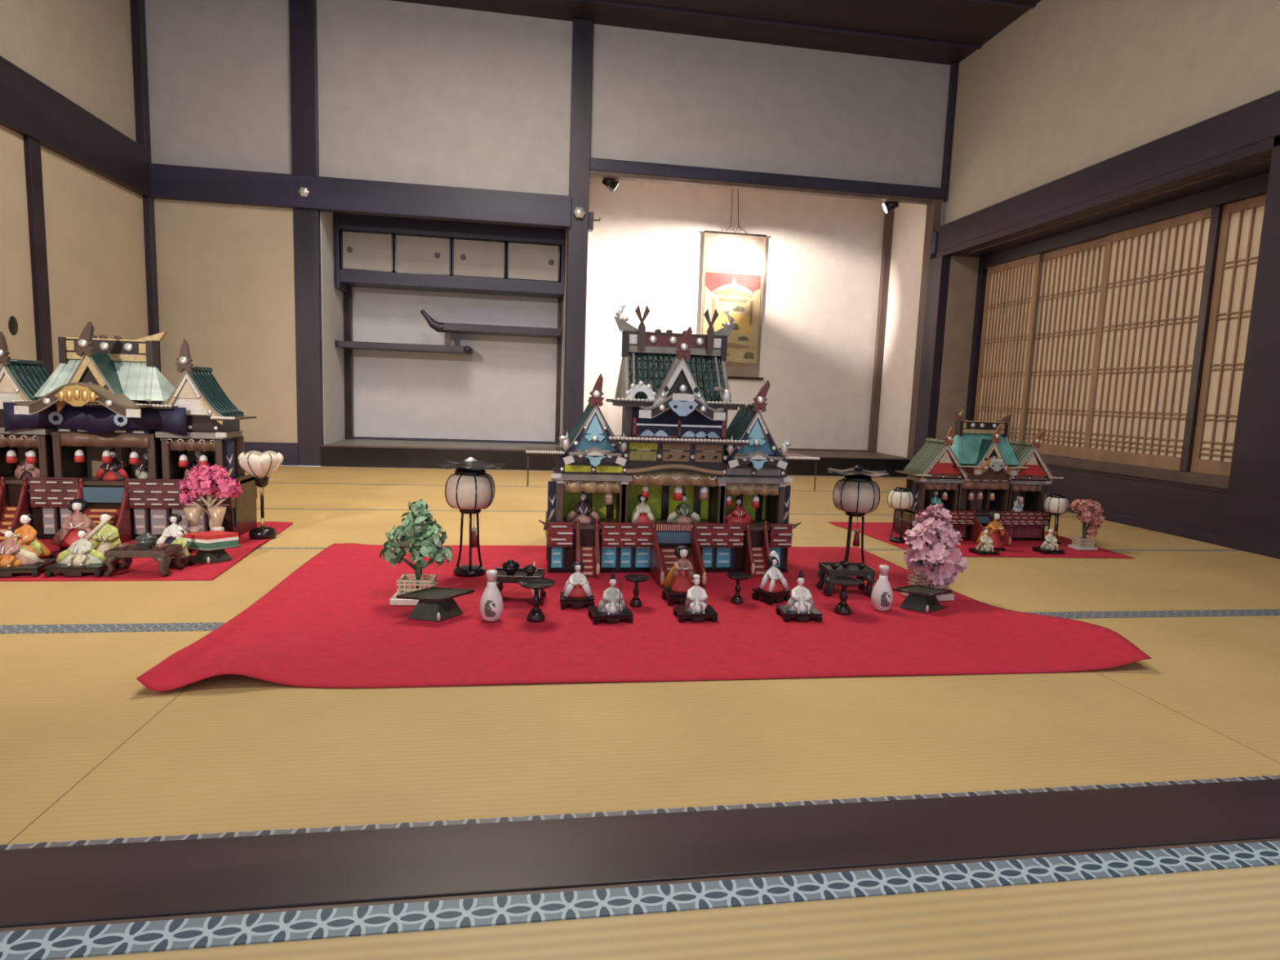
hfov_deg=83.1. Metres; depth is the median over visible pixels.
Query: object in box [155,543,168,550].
bowl
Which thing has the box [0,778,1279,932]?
door sill
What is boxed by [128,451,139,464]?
hanging lantern
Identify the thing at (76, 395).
ornament
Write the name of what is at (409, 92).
wall
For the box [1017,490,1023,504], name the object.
hanging lantern
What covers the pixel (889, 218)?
trim
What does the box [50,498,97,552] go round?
doll
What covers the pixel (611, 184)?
spotlight
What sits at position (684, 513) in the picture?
doll
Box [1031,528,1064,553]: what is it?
doll
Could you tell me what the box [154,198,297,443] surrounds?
door
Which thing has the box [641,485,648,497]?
hanging lantern
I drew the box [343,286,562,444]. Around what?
trim
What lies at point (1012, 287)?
window
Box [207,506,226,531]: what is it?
vase
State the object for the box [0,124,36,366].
door
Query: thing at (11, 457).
hanging lantern
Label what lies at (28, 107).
trim
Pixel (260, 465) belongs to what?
lamp
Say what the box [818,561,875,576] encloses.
tray
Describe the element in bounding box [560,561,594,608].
doll
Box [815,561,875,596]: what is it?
tray table
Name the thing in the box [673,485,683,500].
hanging lantern
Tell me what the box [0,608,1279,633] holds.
trim
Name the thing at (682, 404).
ornament
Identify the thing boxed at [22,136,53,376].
trim
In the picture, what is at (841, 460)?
trim
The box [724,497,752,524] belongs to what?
doll
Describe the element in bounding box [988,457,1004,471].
pendant
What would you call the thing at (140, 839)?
trim
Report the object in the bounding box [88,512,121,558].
doll
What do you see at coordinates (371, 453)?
trim
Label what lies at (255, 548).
trim
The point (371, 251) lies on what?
upper cabinet
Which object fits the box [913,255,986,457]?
wall
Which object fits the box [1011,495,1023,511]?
doll
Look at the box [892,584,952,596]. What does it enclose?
tray
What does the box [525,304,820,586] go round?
palace
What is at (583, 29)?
trim
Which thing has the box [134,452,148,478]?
doll
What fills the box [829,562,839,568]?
bowl
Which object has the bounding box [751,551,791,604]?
doll
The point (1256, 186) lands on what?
trim
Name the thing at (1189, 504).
trim
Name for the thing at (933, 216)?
trim
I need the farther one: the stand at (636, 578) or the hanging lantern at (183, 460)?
the hanging lantern at (183, 460)
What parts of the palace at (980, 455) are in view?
veranda rail, panel, folding screen panel, gable panel, platform panel, ridge plate, platform panel, folding screen panel, stair rail, stair rail, ridge plate, platform panel, platform panel, folding screen panel, platform panel, platform panel, gable panel, platform panel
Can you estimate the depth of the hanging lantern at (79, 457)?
2.67 m
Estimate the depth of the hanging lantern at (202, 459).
2.74 m
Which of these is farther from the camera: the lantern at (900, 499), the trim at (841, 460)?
the trim at (841, 460)
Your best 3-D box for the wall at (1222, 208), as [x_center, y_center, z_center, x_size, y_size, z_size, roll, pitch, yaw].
[3.087,-0.819,4.151,0.040,1.700,3.600,1,7,-9]
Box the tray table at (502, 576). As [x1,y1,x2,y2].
[494,567,546,603]
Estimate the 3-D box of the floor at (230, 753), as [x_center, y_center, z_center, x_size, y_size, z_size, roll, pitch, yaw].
[-0.085,0.238,3.404,6.900,0.050,4.672,1,7,-9]
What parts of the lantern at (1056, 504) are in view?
leg, globe, leg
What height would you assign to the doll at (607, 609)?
0.132 m
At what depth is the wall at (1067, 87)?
4.40 m
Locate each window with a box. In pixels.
[973,253,1042,442]
[1023,236,1106,458]
[1082,204,1222,471]
[1190,194,1266,476]
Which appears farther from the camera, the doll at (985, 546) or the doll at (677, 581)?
the doll at (985, 546)
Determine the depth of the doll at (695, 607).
1.98 m
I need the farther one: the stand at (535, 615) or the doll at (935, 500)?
the doll at (935, 500)
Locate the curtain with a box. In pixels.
[3,402,186,435]
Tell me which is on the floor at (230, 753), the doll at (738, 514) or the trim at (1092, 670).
the trim at (1092, 670)
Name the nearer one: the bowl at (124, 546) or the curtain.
the bowl at (124, 546)
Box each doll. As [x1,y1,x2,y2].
[0,528,57,577]
[6,513,56,559]
[13,447,39,479]
[44,528,121,577]
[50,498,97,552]
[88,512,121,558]
[95,446,130,480]
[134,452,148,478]
[155,513,193,556]
[168,529,195,568]
[183,450,202,478]
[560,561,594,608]
[565,491,599,524]
[587,570,633,623]
[630,493,655,522]
[662,545,693,604]
[666,486,700,524]
[672,573,718,622]
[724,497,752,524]
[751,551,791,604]
[775,568,822,621]
[926,490,943,509]
[968,528,999,555]
[976,510,1005,551]
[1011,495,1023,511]
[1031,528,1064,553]
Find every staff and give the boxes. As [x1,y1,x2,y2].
[84,515,112,540]
[618,578,621,614]
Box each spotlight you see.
[601,177,618,191]
[882,201,898,213]
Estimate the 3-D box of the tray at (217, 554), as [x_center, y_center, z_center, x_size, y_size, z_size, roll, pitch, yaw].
[-1.447,0.248,2.441,0.098,0.052,0.154,8,9,40]
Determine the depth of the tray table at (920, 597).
2.15 m
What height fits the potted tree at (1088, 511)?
0.222 m
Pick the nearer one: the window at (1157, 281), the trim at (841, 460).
the window at (1157, 281)
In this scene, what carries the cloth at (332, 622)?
on the floor at (230, 753)
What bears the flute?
attached to the doll at (26, 534)
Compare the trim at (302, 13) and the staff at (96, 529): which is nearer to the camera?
the staff at (96, 529)
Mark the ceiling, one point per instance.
(943, 32)
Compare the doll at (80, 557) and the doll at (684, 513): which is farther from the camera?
the doll at (684, 513)
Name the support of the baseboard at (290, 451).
attached to the wall at (409, 92)
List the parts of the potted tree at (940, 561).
board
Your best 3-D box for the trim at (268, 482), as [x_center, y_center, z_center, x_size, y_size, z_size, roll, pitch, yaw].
[-0.433,0.048,4.709,5.890,0.001,0.020,1,7,-9]
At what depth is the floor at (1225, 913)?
0.84 m
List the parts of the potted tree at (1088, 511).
board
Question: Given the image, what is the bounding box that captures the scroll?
[699,188,766,380]
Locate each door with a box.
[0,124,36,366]
[40,145,151,403]
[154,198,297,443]
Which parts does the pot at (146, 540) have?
lid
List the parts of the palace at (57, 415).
stair rail, gable panel, stair rail, folding screen panel, platform panel, platform panel, stair rail, ridge knob, folding screen panel, ridge knob, stair rail, platform panel, ridge plate, platform panel, platform panel, gable panel, folding screen panel, platform panel, platform panel, panel, veranda rail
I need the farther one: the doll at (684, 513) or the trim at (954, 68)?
the trim at (954, 68)
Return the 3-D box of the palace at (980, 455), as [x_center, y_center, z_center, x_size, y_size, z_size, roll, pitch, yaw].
[1.574,-0.020,3.316,0.732,0.589,0.328,1,7,-9]
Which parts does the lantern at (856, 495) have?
leg, leg, globe, cap knob, leg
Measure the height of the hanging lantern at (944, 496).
0.072 m
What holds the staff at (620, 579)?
attached to the doll at (607, 609)
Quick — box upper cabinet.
[333,212,565,298]
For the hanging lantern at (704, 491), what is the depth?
2.52 m
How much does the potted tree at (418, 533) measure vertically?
0.295 m
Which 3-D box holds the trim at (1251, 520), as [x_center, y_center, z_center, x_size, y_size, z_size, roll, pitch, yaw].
[3.036,-0.575,3.128,0.450,1.850,0.450,1,7,-9]
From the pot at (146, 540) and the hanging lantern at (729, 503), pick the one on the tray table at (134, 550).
the pot at (146, 540)
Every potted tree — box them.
[178,463,243,530]
[378,497,452,605]
[900,503,968,600]
[1067,498,1105,550]
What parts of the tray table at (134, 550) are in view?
leg, leg, leg, leg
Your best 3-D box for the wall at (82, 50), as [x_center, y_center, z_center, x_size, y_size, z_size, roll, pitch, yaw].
[-2.998,-1.376,1.700,0.080,3.345,6.980,1,7,-9]
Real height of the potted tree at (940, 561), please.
0.304 m
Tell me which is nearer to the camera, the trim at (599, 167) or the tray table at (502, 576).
the tray table at (502, 576)
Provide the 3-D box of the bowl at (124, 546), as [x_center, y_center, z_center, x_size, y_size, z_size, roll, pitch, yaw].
[-1.601,0.208,2.239,0.036,0.017,0.036,1,7,-9]
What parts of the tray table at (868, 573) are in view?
leg, leg, leg, leg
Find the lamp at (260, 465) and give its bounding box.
[237,450,284,538]
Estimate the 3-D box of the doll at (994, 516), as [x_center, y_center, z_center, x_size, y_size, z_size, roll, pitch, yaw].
[1.519,0.214,3.107,0.108,0.168,0.078,0,7,-15]
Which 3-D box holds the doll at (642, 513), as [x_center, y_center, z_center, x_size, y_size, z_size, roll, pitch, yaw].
[0.010,0.096,2.532,0.087,0.109,0.060,1,7,-9]
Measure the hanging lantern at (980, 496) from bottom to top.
0.070 m
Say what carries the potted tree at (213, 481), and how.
on the cloth at (140, 568)
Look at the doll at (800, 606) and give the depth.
2.01 m
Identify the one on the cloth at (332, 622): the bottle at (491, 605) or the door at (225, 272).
the bottle at (491, 605)
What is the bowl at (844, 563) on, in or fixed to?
on the tray table at (868, 573)
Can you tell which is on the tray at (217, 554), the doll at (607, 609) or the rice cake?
the rice cake
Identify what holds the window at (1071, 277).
in the wall at (1222, 208)
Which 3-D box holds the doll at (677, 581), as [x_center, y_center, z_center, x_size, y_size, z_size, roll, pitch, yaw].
[0.124,0.278,2.148,0.103,0.167,0.085,1,7,-12]
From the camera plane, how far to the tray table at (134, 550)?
2.22 m
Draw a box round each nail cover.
[298,186,309,196]
[573,206,585,218]
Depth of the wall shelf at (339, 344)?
5.79 m
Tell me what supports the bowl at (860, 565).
on the tray table at (868, 573)
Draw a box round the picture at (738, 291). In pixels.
[702,270,761,363]
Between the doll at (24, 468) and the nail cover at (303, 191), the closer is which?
the doll at (24, 468)
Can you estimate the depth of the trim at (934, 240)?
5.86 m
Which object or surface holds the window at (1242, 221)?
in the wall at (1222, 208)
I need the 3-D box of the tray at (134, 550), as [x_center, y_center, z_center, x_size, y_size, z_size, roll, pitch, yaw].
[-1.549,0.220,2.258,0.170,0.020,0.110,1,7,-9]
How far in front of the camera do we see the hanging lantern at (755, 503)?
2.56 m
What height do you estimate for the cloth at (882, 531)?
0.003 m
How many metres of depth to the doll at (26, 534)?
2.32 m
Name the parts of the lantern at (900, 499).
leg, globe, leg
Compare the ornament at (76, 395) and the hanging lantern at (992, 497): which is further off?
the hanging lantern at (992, 497)
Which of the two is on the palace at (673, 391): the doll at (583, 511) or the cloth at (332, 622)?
the doll at (583, 511)
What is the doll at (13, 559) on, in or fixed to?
on the cloth at (140, 568)
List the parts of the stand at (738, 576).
stem, dish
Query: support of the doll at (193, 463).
on the palace at (57, 415)
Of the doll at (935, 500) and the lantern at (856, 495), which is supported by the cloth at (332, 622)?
the lantern at (856, 495)
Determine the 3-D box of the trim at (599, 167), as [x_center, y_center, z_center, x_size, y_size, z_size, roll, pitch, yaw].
[1.048,-2.348,5.706,2.896,0.120,0.080,1,7,-9]
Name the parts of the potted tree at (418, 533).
board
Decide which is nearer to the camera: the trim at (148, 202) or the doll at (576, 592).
the doll at (576, 592)
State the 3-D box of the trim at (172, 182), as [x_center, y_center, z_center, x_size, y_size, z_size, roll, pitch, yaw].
[-1.967,-2.053,5.258,2.920,0.225,0.090,1,7,-9]
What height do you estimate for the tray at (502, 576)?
0.020 m
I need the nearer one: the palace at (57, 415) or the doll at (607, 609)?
the doll at (607, 609)
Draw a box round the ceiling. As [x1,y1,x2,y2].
[390,0,1041,65]
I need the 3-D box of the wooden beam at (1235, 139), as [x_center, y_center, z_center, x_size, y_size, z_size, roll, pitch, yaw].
[3.082,-1.512,2.551,0.330,0.247,6.830,1,7,-9]
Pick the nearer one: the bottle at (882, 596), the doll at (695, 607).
the doll at (695, 607)
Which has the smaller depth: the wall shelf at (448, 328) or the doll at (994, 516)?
the doll at (994, 516)
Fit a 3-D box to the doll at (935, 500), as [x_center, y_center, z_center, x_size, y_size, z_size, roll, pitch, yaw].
[1.360,0.095,3.325,0.080,0.093,0.063,1,7,-9]
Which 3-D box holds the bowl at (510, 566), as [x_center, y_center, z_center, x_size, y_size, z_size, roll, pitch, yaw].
[-0.375,0.253,2.098,0.052,0.042,0.052,1,7,-9]
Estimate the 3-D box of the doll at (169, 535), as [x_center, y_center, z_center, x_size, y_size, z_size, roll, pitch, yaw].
[-1.613,0.187,2.504,0.105,0.141,0.080,1,7,-9]
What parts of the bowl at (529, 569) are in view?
lid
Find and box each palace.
[0,321,257,542]
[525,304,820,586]
[893,410,1063,546]
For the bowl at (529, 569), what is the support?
on the tray table at (502, 576)
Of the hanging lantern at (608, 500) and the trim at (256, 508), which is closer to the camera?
the hanging lantern at (608, 500)
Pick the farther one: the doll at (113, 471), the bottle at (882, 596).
the doll at (113, 471)
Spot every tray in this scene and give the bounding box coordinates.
[104,543,182,557]
[186,544,241,564]
[395,586,474,621]
[494,567,544,582]
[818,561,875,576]
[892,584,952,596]
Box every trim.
[0,55,151,196]
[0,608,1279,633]
[0,774,1279,849]
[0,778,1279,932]
[0,840,1279,959]
[7,670,1279,844]
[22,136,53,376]
[129,0,151,163]
[142,196,162,434]
[149,163,571,229]
[253,547,1241,551]
[256,507,1076,517]
[268,482,882,492]
[288,0,324,466]
[320,439,560,471]
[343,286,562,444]
[562,18,593,435]
[589,157,945,204]
[619,209,894,452]
[779,449,912,477]
[906,199,942,458]
[930,231,937,254]
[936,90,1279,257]
[940,62,959,202]
[970,157,1271,267]
[1040,453,1229,545]
[1220,135,1279,559]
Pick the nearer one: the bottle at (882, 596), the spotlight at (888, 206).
the bottle at (882, 596)
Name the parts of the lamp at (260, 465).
lamp shade, lamp shade, lamp shade, lamp shade, lamp shade, lamp shade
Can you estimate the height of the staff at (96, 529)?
0.110 m
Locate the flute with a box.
[0,530,17,537]
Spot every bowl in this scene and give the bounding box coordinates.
[115,542,129,550]
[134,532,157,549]
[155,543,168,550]
[502,559,519,574]
[523,564,536,575]
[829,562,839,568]
[840,560,851,567]
[856,562,866,568]
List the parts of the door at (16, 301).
handle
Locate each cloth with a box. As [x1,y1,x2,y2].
[0,521,293,581]
[136,542,1151,692]
[827,521,1134,558]
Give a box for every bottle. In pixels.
[480,569,503,622]
[871,564,893,611]
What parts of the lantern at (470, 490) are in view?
leg, globe, leg, cap knob, leg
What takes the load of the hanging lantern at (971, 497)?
hanging from the palace at (980, 455)
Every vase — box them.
[182,506,202,533]
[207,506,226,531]
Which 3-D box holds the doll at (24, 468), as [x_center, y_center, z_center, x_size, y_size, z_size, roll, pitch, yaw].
[-2.285,-0.073,2.702,0.096,0.133,0.070,1,7,-9]
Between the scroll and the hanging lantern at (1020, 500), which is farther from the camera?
the scroll
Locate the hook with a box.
[587,211,600,231]
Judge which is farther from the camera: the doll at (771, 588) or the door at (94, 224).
the door at (94, 224)
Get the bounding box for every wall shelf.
[334,340,473,355]
[420,309,560,345]
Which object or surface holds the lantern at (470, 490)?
on the cloth at (332, 622)
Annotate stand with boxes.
[517,577,555,622]
[623,573,649,606]
[725,572,751,604]
[826,575,863,614]
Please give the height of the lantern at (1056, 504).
0.225 m
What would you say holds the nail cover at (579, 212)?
attached to the wall at (409, 92)
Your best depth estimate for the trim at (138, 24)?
4.92 m
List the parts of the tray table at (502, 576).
leg, leg, leg, leg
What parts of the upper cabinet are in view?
handle, door, door, handle, handle, door, door, handle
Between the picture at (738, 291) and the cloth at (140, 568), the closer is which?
the cloth at (140, 568)
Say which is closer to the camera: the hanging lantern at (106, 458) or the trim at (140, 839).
the trim at (140, 839)
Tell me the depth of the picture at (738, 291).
6.47 m
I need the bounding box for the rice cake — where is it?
[183,530,238,549]
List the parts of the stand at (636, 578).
stem, dish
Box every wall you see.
[0,0,136,142]
[144,0,950,457]
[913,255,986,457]
[940,0,1279,226]
[1189,208,1222,471]
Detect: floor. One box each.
[0,466,1279,844]
[51,864,1279,959]
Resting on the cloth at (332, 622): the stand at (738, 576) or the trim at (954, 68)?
the stand at (738, 576)
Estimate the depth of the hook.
5.53 m
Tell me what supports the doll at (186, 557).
on the cloth at (140, 568)
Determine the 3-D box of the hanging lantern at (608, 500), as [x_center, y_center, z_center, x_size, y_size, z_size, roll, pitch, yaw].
[-0.106,0.045,2.482,0.032,0.078,0.031,1,7,-9]
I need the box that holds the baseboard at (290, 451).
[244,441,298,465]
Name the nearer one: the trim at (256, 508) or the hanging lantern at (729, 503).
the hanging lantern at (729, 503)
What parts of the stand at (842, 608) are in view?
stem, dish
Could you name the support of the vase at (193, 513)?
on the cloth at (140, 568)
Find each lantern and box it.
[5,447,17,463]
[26,450,37,463]
[74,449,84,462]
[101,446,112,463]
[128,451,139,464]
[178,450,188,466]
[198,454,208,466]
[433,457,506,576]
[604,492,613,505]
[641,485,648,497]
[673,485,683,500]
[698,485,708,500]
[725,494,732,506]
[751,495,759,507]
[827,465,889,563]
[887,487,914,542]
[942,485,947,500]
[968,488,973,500]
[977,488,982,500]
[989,493,995,500]
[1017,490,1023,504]
[1043,493,1069,544]
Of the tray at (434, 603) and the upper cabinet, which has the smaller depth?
the tray at (434, 603)
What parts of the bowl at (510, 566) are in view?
lid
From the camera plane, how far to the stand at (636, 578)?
2.09 m
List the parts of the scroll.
rod, hanging cord, rod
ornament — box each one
[54,385,99,406]
[667,393,697,416]
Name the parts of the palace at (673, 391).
eave rod, veranda rail, panel, platform panel, stair rail, folding screen panel, gable panel, stair rail, platform panel, ridge plate, platform panel, platform panel, stair rail, folding screen panel, ridge knob, balcony railing, stair rail, platform panel, platform panel, ridge plate, folding screen panel, stair rail, gable panel, stair rail, platform panel, panel, veranda rail, eave rod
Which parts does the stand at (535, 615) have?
stem, dish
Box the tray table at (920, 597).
[892,584,952,613]
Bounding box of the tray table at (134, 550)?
[103,543,184,577]
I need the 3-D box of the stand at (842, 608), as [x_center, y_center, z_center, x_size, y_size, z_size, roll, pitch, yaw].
[0.591,0.337,2.095,0.104,0.095,0.104,1,7,-9]

